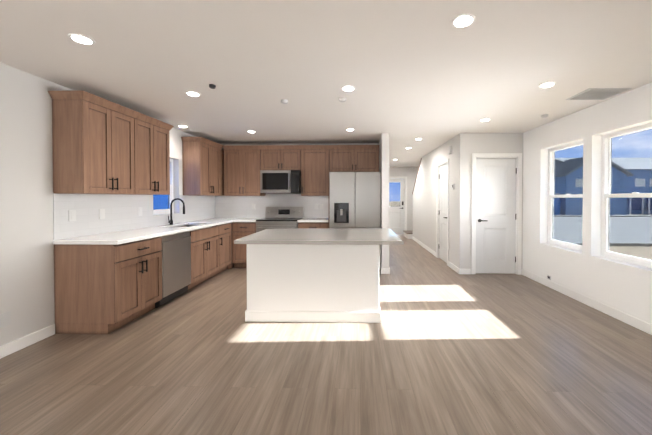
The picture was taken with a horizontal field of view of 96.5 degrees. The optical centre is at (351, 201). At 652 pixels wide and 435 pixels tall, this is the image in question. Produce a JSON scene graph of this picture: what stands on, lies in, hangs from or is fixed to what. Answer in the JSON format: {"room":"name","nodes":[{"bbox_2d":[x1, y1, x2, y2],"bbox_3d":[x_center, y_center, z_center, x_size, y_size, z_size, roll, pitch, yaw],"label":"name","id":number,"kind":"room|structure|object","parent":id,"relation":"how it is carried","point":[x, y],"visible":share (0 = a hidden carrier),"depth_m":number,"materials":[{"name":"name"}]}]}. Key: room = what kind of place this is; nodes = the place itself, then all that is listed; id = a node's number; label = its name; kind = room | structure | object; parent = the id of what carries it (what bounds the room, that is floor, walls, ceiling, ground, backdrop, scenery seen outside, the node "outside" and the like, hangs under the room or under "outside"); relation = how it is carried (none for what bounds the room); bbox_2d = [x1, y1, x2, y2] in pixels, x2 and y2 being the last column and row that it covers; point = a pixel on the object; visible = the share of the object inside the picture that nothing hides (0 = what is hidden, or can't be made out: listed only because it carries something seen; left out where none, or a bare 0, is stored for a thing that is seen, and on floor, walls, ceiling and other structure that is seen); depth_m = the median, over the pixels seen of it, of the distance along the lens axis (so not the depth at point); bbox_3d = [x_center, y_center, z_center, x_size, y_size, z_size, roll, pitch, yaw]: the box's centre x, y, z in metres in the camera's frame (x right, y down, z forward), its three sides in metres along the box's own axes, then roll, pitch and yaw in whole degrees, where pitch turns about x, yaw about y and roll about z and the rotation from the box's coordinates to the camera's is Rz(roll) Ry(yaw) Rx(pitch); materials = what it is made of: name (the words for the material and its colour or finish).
{"room":"kitchen","nodes":[
{"label":"kitchen","id":0,"kind":"room"},
{"bbox_2d":[0,63,210,345],"bbox_3d":[-3.030,0.087,1.306,0.160,2.465,9.740,0,1,1],"label":"wall","id":1,"kind":"structure","parent":0,"point":[26,237],"depth_m":2.62,"materials":[{"name":"paint"}]},
{"bbox_2d":[0,324,54,358],"bbox_3d":[-2.979,1.290,-0.353,0.013,0.100,6.395,0,1,1],"label":"baseboard","id":2,"kind":"structure","parent":1,"relation":"attached to","point":[9,348],"depth_m":2.60,"materials":[{"name":"white paint"}]},
{"bbox_2d":[48,90,139,193],"bbox_3d":[-2.754,-0.577,3.178,0.308,0.986,0.711,0,1,1],"label":"upper cabinet","id":3,"kind":"object","parent":1,"relation":"attached to","point":[100,145],"depth_m":2.93,"materials":[{"name":"brown wood"}]},
{"bbox_2d":[53,192,216,239],"bbox_3d":[-2.880,0.124,4.444,0.008,0.468,3.220,0,1,1],"label":"tile backsplash","id":4,"kind":"structure","parent":1,"relation":"attached to","point":[121,212],"depth_m":3.54,"materials":[{"name":"white tile"}]},
{"bbox_2d":[68,210,75,221],"bbox_3d":[-2.901,0.148,3.014,0.008,0.115,0.075,0,1,1],"label":"electrical outlet plate","id":5,"kind":"object","parent":4,"relation":"attached to","point":[72,215],"depth_m":3.01,"materials":[{"name":"grey plastic"}]},
{"bbox_2d":[99,209,104,218],"bbox_3d":[-2.894,0.144,3.364,0.008,0.115,0.075,0,1,1],"label":"electrical outlet plate","id":6,"kind":"object","parent":4,"relation":"attached to","point":[101,211],"depth_m":3.36,"materials":[{"name":"grey plastic"}]},
{"bbox_2d":[138,207,141,215],"bbox_3d":[-2.881,0.136,3.954,0.008,0.115,0.075,0,1,1],"label":"electrical outlet plate","id":7,"kind":"object","parent":4,"relation":"attached to","point":[139,208],"depth_m":3.95,"materials":[{"name":"grey plastic"}]},
{"bbox_2d":[140,114,171,193],"bbox_3d":[-2.742,-0.584,3.767,0.308,0.986,0.711,0,1,1],"label":"upper cabinet","id":8,"kind":"object","parent":1,"relation":"attached to","point":[154,134],"depth_m":3.80,"materials":[{"name":"brown wood"}]},
{"bbox_2d":[153,159,173,214],"bbox_3d":[-3.005,-0.251,4.522,0.074,0.898,0.618,0,1,1],"label":"window","id":9,"kind":"structure","parent":1,"relation":"in","point":[170,197],"depth_m":4.71,"materials":[{"name":"blue glass"}]},
{"bbox_2d":[181,137,223,195],"bbox_3d":[-2.685,-0.605,5.458,0.349,0.985,1.153,0,1,1],"label":"upper cabinet","id":10,"kind":"object","parent":1,"relation":"attached to","point":[203,165],"visible":1,"depth_m":5.00,"materials":[{"name":"brown wood"}]},
{"bbox_2d":[221,143,377,194],"bbox_3d":[-1.146,0.028,6.077,3.405,2.465,0.120,0,1,1],"label":"wall","id":11,"kind":"structure","parent":0,"point":[308,144],"depth_m":5.99,"materials":[{"name":"paint"}]},
{"bbox_2d":[223,145,265,195],"bbox_3d":[-2.154,-0.610,5.874,0.732,0.986,0.308,0,1,1],"label":"upper cabinet","id":12,"kind":"object","parent":11,"relation":"attached to","point":[244,165],"depth_m":5.73,"materials":[{"name":"brown wood"}]},
{"bbox_2d":[217,194,328,217],"bbox_3d":[-1.617,-0.140,6.020,2.405,0.958,0.008,0,1,1],"label":"tile backsplash","id":13,"kind":"structure","parent":11,"relation":"attached to","point":[227,206],"depth_m":6.02,"materials":[{"name":"white tile"}]},
{"bbox_2d":[252,204,322,208],"bbox_3d":[-1.325,0.101,6.009,1.495,0.115,0.008,0,1,1],"label":"outlet plates","id":14,"kind":"object","parent":13,"relation":"attached to","point":[316,206],"visible":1,"depth_m":5.99,"materials":[{"name":"grey plastic"}]},
{"bbox_2d":[259,145,302,172],"bbox_3d":[-1.387,-0.857,5.855,0.794,0.491,0.308,0,1,1],"label":"upper cabinet","id":15,"kind":"object","parent":11,"relation":"attached to","point":[271,157],"depth_m":5.70,"materials":[{"name":"brown wood"}]},
{"bbox_2d":[260,170,300,193],"bbox_3d":[-1.379,-0.385,5.785,0.762,0.443,0.451,0,1,1],"label":"microwave","id":16,"kind":"object","parent":15,"relation":"attached to","point":[280,181],"visible":0.98,"depth_m":5.61,"materials":[{"name":"grey metal"}]},
{"bbox_2d":[301,145,330,195],"bbox_3d":[-0.711,-0.610,5.844,0.555,0.986,0.308,0,1,1],"label":"upper cabinet","id":17,"kind":"object","parent":11,"relation":"attached to","point":[316,158],"depth_m":5.70,"materials":[{"name":"brown wood"}]},
{"bbox_2d":[331,145,378,171],"bbox_3d":[0.059,-0.842,5.824,0.978,0.521,0.308,0,1,1],"label":"upper cabinet","id":18,"kind":"object","parent":11,"relation":"attached to","point":[344,158],"depth_m":5.67,"materials":[{"name":"brown wood"}]},
{"bbox_2d":[0,234,651,434],"bbox_3d":[0.023,1.352,3.537,6.450,0.120,14.700,0,1,1],"label":"floor","id":19,"kind":"structure","parent":0,"point":[442,348],"depth_m":2.26,"materials":[{"name":"wood"}]},
{"bbox_2d":[54,236,161,333],"bbox_3d":[-2.599,0.856,3.171,0.620,0.880,0.669,0,1,1],"label":"base cabinet","id":20,"kind":"object","parent":19,"relation":"on","point":[103,289],"depth_m":2.84,"materials":[{"name":"brown wood"}]},
{"bbox_2d":[155,231,190,307],"bbox_3d":[-2.580,0.852,3.803,0.622,0.872,0.588,0,1,1],"label":"dishwasher","id":21,"kind":"object","parent":19,"relation":"on","point":[176,264],"visible":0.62,"depth_m":3.74,"materials":[{"name":"grey metal"}]},
{"bbox_2d":[188,238,221,289],"bbox_3d":[-2.570,0.949,4.551,0.620,0.660,0.895,0,1,1],"label":"base cabinet","id":22,"kind":"object","parent":19,"relation":"on","point":[206,254],"depth_m":4.49,"materials":[{"name":"brown wood"}]},
{"bbox_2d":[190,222,233,271],"bbox_3d":[-2.557,0.832,5.154,0.620,0.880,0.555,0,1,1],"label":"base cabinet","id":23,"kind":"object","parent":19,"relation":"on","point":[224,231],"depth_m":5.11,"materials":[{"name":"brown wood"}]},
{"bbox_2d":[53,218,242,244],"bbox_3d":[-2.557,0.483,4.433,0.647,0.245,3.226,0,1,1],"label":"countertop","id":24,"kind":"structure","parent":23,"relation":"on","point":[120,237],"depth_m":3.39,"materials":[{"name":"white stone"}]},
{"bbox_2d":[168,198,184,224],"bbox_3d":[-2.709,0.153,4.485,0.242,0.412,0.100,0,1,1],"label":"faucet","id":25,"kind":"object","parent":24,"relation":"on","point":[171,220],"visible":1,"depth_m":4.50,"materials":[{"name":"black metal"}]},
{"bbox_2d":[232,222,255,267],"bbox_3d":[-2.000,0.824,5.732,0.460,0.880,0.620,0,1,1],"label":"base cabinet","id":26,"kind":"object","parent":19,"relation":"on","point":[239,251],"depth_m":5.43,"materials":[{"name":"brown wood"}]},
{"bbox_2d":[256,207,302,232],"bbox_3d":[-1.383,0.688,5.647,0.770,1.155,0.701,0,1,1],"label":"range","id":27,"kind":"object","parent":19,"relation":"on","point":[282,217],"visible":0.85,"depth_m":5.75,"materials":[{"name":"silver metal"}]},
{"bbox_2d":[245,244,380,322],"bbox_3d":[-0.409,0.851,3.513,1.461,0.882,0.814,0,1,1],"label":"kitchen island","id":28,"kind":"object","parent":19,"relation":"on","point":[312,282],"visible":0.92,"depth_m":3.12,"materials":[{"name":"white paint"}]},
{"bbox_2d":[234,228,403,244],"bbox_3d":[-0.310,0.391,3.387,1.660,0.038,1.130,0,1,1],"label":"island countertop","id":29,"kind":"structure","parent":28,"relation":"on","point":[369,236],"depth_m":3.12,"materials":[{"name":"stone"}]},
{"bbox_2d":[298,222,328,227],"bbox_3d":[-0.706,0.825,5.704,0.574,0.880,0.620,0,1,1],"label":"base cabinet","id":30,"kind":"object","parent":19,"relation":"on","point":[300,224],"depth_m":5.39,"materials":[{"name":"brown wood"}]},
{"bbox_2d":[233,218,328,221],"bbox_3d":[-1.311,0.364,5.697,1.786,0.038,0.647,0,1,1],"label":"countertop","id":31,"kind":"structure","parent":30,"relation":"on","point":[300,220],"depth_m":5.39,"materials":[{"name":"white stone"}]},
{"bbox_2d":[329,172,380,269],"bbox_3d":[0.075,0.352,5.603,0.932,1.803,0.719,0,1,1],"label":"refrigerator","id":32,"kind":"object","parent":19,"relation":"on","point":[354,199],"visible":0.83,"depth_m":5.25,"materials":[{"name":"grey metal"}]},
{"bbox_2d":[403,230,412,238],"bbox_3d":[2.434,0.462,9.141,1.263,1.520,2.141,0,1,1],"label":"stairs","id":33,"kind":"structure","parent":19,"relation":"on","point":[408,234],"depth_m":9.61,"materials":[{"name":"white paint"}]},
{"bbox_2d":[0,0,651,166],"bbox_3d":[0.023,-1.233,3.505,6.450,0.120,14.700,0,1,1],"label":"ceiling","id":34,"kind":"structure","parent":0,"point":[427,72],"depth_m":2.40,"materials":[{"name":"paint"}]},
{"bbox_2d":[68,33,94,44],"bbox_3d":[-1.913,-1.150,2.057,0.143,0.010,0.143,0,1,-23],"label":"recessed light","id":35,"kind":"object","parent":34,"relation":"in","point":[79,38],"depth_m":2.05,"materials":[{"name":"white plastic"}]},
{"bbox_2d":[186,91,200,96],"bbox_3d":[-1.713,-1.164,3.138,0.143,0.010,0.143,0,1,-23],"label":"recessed light","id":36,"kind":"object","parent":34,"relation":"in","point":[191,93],"depth_m":3.12,"materials":[{"name":"white plastic"}]},
{"bbox_2d":[341,86,354,90],"bbox_3d":[-0.034,-1.162,2.982,0.143,0.010,0.143,0,1,-8],"label":"recessed light","id":37,"kind":"object","parent":34,"relation":"in","point":[345,88],"depth_m":2.96,"materials":[{"name":"white plastic"}]},
{"bbox_2d":[451,13,475,27],"bbox_3d":[0.713,-1.148,1.845,0.143,0.010,0.143,0,1,-23],"label":"recessed light","id":38,"kind":"object","parent":34,"relation":"in","point":[463,20],"depth_m":1.84,"materials":[{"name":"white plastic"}]},
{"bbox_2d":[538,82,555,87],"bbox_3d":[1.947,-1.160,2.884,0.143,0.010,0.143,0,1,-8],"label":"recessed light","id":39,"kind":"object","parent":34,"relation":"in","point":[547,84],"depth_m":2.87,"materials":[{"name":"white plastic"}]},
{"bbox_2d":[566,88,631,99],"bbox_3d":[2.671,-1.162,3.150,0.430,0.014,0.340,0,1,1],"label":"ceiling vent","id":40,"kind":"object","parent":34,"relation":"in","point":[596,93],"visible":1,"depth_m":3.12,"materials":[{"name":"grey plastic"}]},
{"bbox_2d":[378,133,388,267],"bbox_3d":[0.659,0.006,7.823,0.130,2.465,5.470,0,1,1],"label":"wall","id":41,"kind":"structure","parent":0,"point":[383,143],"depth_m":5.09,"materials":[{"name":"paint"}]},
{"bbox_2d":[389,167,418,229],"bbox_3d":[1.976,-0.029,10.601,2.645,2.465,0.140,0,1,1],"label":"wall","id":42,"kind":"structure","parent":0,"point":[410,173],"depth_m":10.52,"materials":[{"name":"paint"}]},
{"bbox_2d":[389,179,404,233],"bbox_3d":[1.503,0.186,10.587,0.884,2.020,0.103,0,1,1],"label":"front door","id":43,"kind":"structure","parent":42,"relation":"in","point":[396,219],"depth_m":10.60,"materials":[{"name":"white paint"}]},
{"bbox_2d":[389,177,406,229],"bbox_3d":[1.504,0.148,10.604,1.044,2.112,0.156,0,1,1],"label":"door frame","id":44,"kind":"structure","parent":42,"relation":"attached to","point":[405,178],"depth_m":10.52,"materials":[{"name":"white paint"}]},
{"bbox_2d":[412,135,457,265],"bbox_3d":[2.003,0.012,7.295,0.120,2.465,4.230,0,1,1],"label":"wall","id":45,"kind":"structure","parent":0,"point":[432,159],"depth_m":6.91,"materials":[{"name":"paint"}]},
{"bbox_2d":[412,236,435,256],"bbox_3d":[1.952,1.186,7.983,0.013,0.100,2.885,0,1,1],"label":"baseboard","id":46,"kind":"structure","parent":45,"relation":"attached to","point":[427,248],"depth_m":7.57,"materials":[{"name":"white paint"}]},
{"bbox_2d":[436,158,448,265],"bbox_3d":[1.969,0.204,6.092,0.136,2.112,0.844,0,1,1],"label":"door frame","id":47,"kind":"structure","parent":45,"relation":"attached to","point":[443,162],"depth_m":6.43,"materials":[{"name":"white paint"}]},
{"bbox_2d":[439,164,446,262],"bbox_3d":[1.937,0.242,6.102,0.093,2.020,0.700,0,1,1],"label":"hall door","id":48,"kind":"structure","parent":45,"relation":"in","point":[443,216],"depth_m":6.17,"materials":[{"name":"white paint"}]},
{"bbox_2d":[448,261,460,273],"bbox_3d":[1.897,1.219,5.367,0.016,0.100,0.608,0,1,1],"label":"baseboard","id":49,"kind":"structure","parent":45,"relation":"attached to","point":[452,266],"depth_m":5.30,"materials":[{"name":"white paint"}]},
{"bbox_2d":[457,133,522,274],"bbox_3d":[2.440,0.040,5.110,1.085,2.465,0.120,0,1,1],"label":"wall","id":50,"kind":"structure","parent":0,"point":[469,144],"depth_m":5.05,"materials":[{"name":"paint"}]},
{"bbox_2d":[476,158,516,273],"bbox_3d":[2.537,0.255,5.069,0.715,2.020,0.093,0,1,1],"label":"closet door","id":51,"kind":"structure","parent":50,"relation":"in","point":[495,213],"depth_m":5.08,"materials":[{"name":"white paint"}]},
{"bbox_2d":[471,153,521,274],"bbox_3d":[2.529,0.216,5.102,0.859,2.112,0.136,0,1,1],"label":"door frame","id":52,"kind":"structure","parent":50,"relation":"attached to","point":[518,156],"depth_m":5.04,"materials":[{"name":"white paint"}]},
{"bbox_2d":[522,82,651,324],"bbox_3d":[3.047,0.060,3.467,0.200,2.465,14.320,0,1,1],"label":"wall","id":53,"kind":"structure","parent":0,"point":[589,271],"depth_m":3.60,"materials":[{"name":"paint"}]},
{"bbox_2d":[547,141,582,250],"bbox_3d":[3.109,-0.076,4.124,0.074,1.478,0.858,0,1,1],"label":"window","id":54,"kind":"structure","parent":53,"relation":"in","point":[552,189],"depth_m":4.26,"materials":[{"name":"clear glass"}]},
{"bbox_2d":[522,269,651,334],"bbox_3d":[2.881,1.277,0.690,0.013,0.100,8.730,0,1,1],"label":"baseboard","id":55,"kind":"structure","parent":53,"relation":"attached to","point":[637,323],"depth_m":3.48,"materials":[{"name":"white paint"}]},
{"bbox_2d":[601,123,651,267],"bbox_3d":[3.088,-0.063,3.124,0.074,1.478,0.858,0,1,1],"label":"window","id":56,"kind":"structure","parent":53,"relation":"in","point":[606,182],"depth_m":3.29,"materials":[{"name":"clear glass"}]},
{"label":"outside","id":57,"kind":"structure","parent":0,"visible":0},
{"bbox_2d":[389,201,651,259],"bbox_3d":[20.733,1.444,39.559,280.000,0.200,240.000,0,1,1],"label":"ground","id":58,"kind":"structure","parent":57,"point":[631,250],"depth_m":10.12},
{"bbox_2d":[153,195,167,209],"bbox_3d":[-9.619,-2.220,4.448,9.400,8.000,13.200,0,1,1],"label":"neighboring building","id":59,"kind":"structure","parent":58,"relation":"on","point":[154,197],"depth_m":7.82,"materials":[{"name":"blue"}]},
{"bbox_2d":[554,193,560,214],"bbox_3d":[22.151,0.237,32.112,1.250,2.400,1.300,0,1,1],"label":"portable toilet","id":60,"kind":"object","parent":58,"relation":"on","point":[555,202],"depth_m":31.51,"materials":[{"name":"blue plastic"}]},
{"bbox_2d":[555,157,651,214],"bbox_3d":[41.999,-2.118,36.512,38.150,7.000,12.100,0,1,1],"label":"building","id":61,"kind":"structure","parent":58,"relation":"on","point":[612,184],"depth_m":31.71,"materials":[{"name":"blue"}]},
{"bbox_2d":[554,215,651,246],"bbox_3d":[20.331,1.519,20.663,280.000,0.120,19.800,0,1,1],"label":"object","id":62,"kind":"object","parent":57,"point":[613,234],"depth_m":16.17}
]}

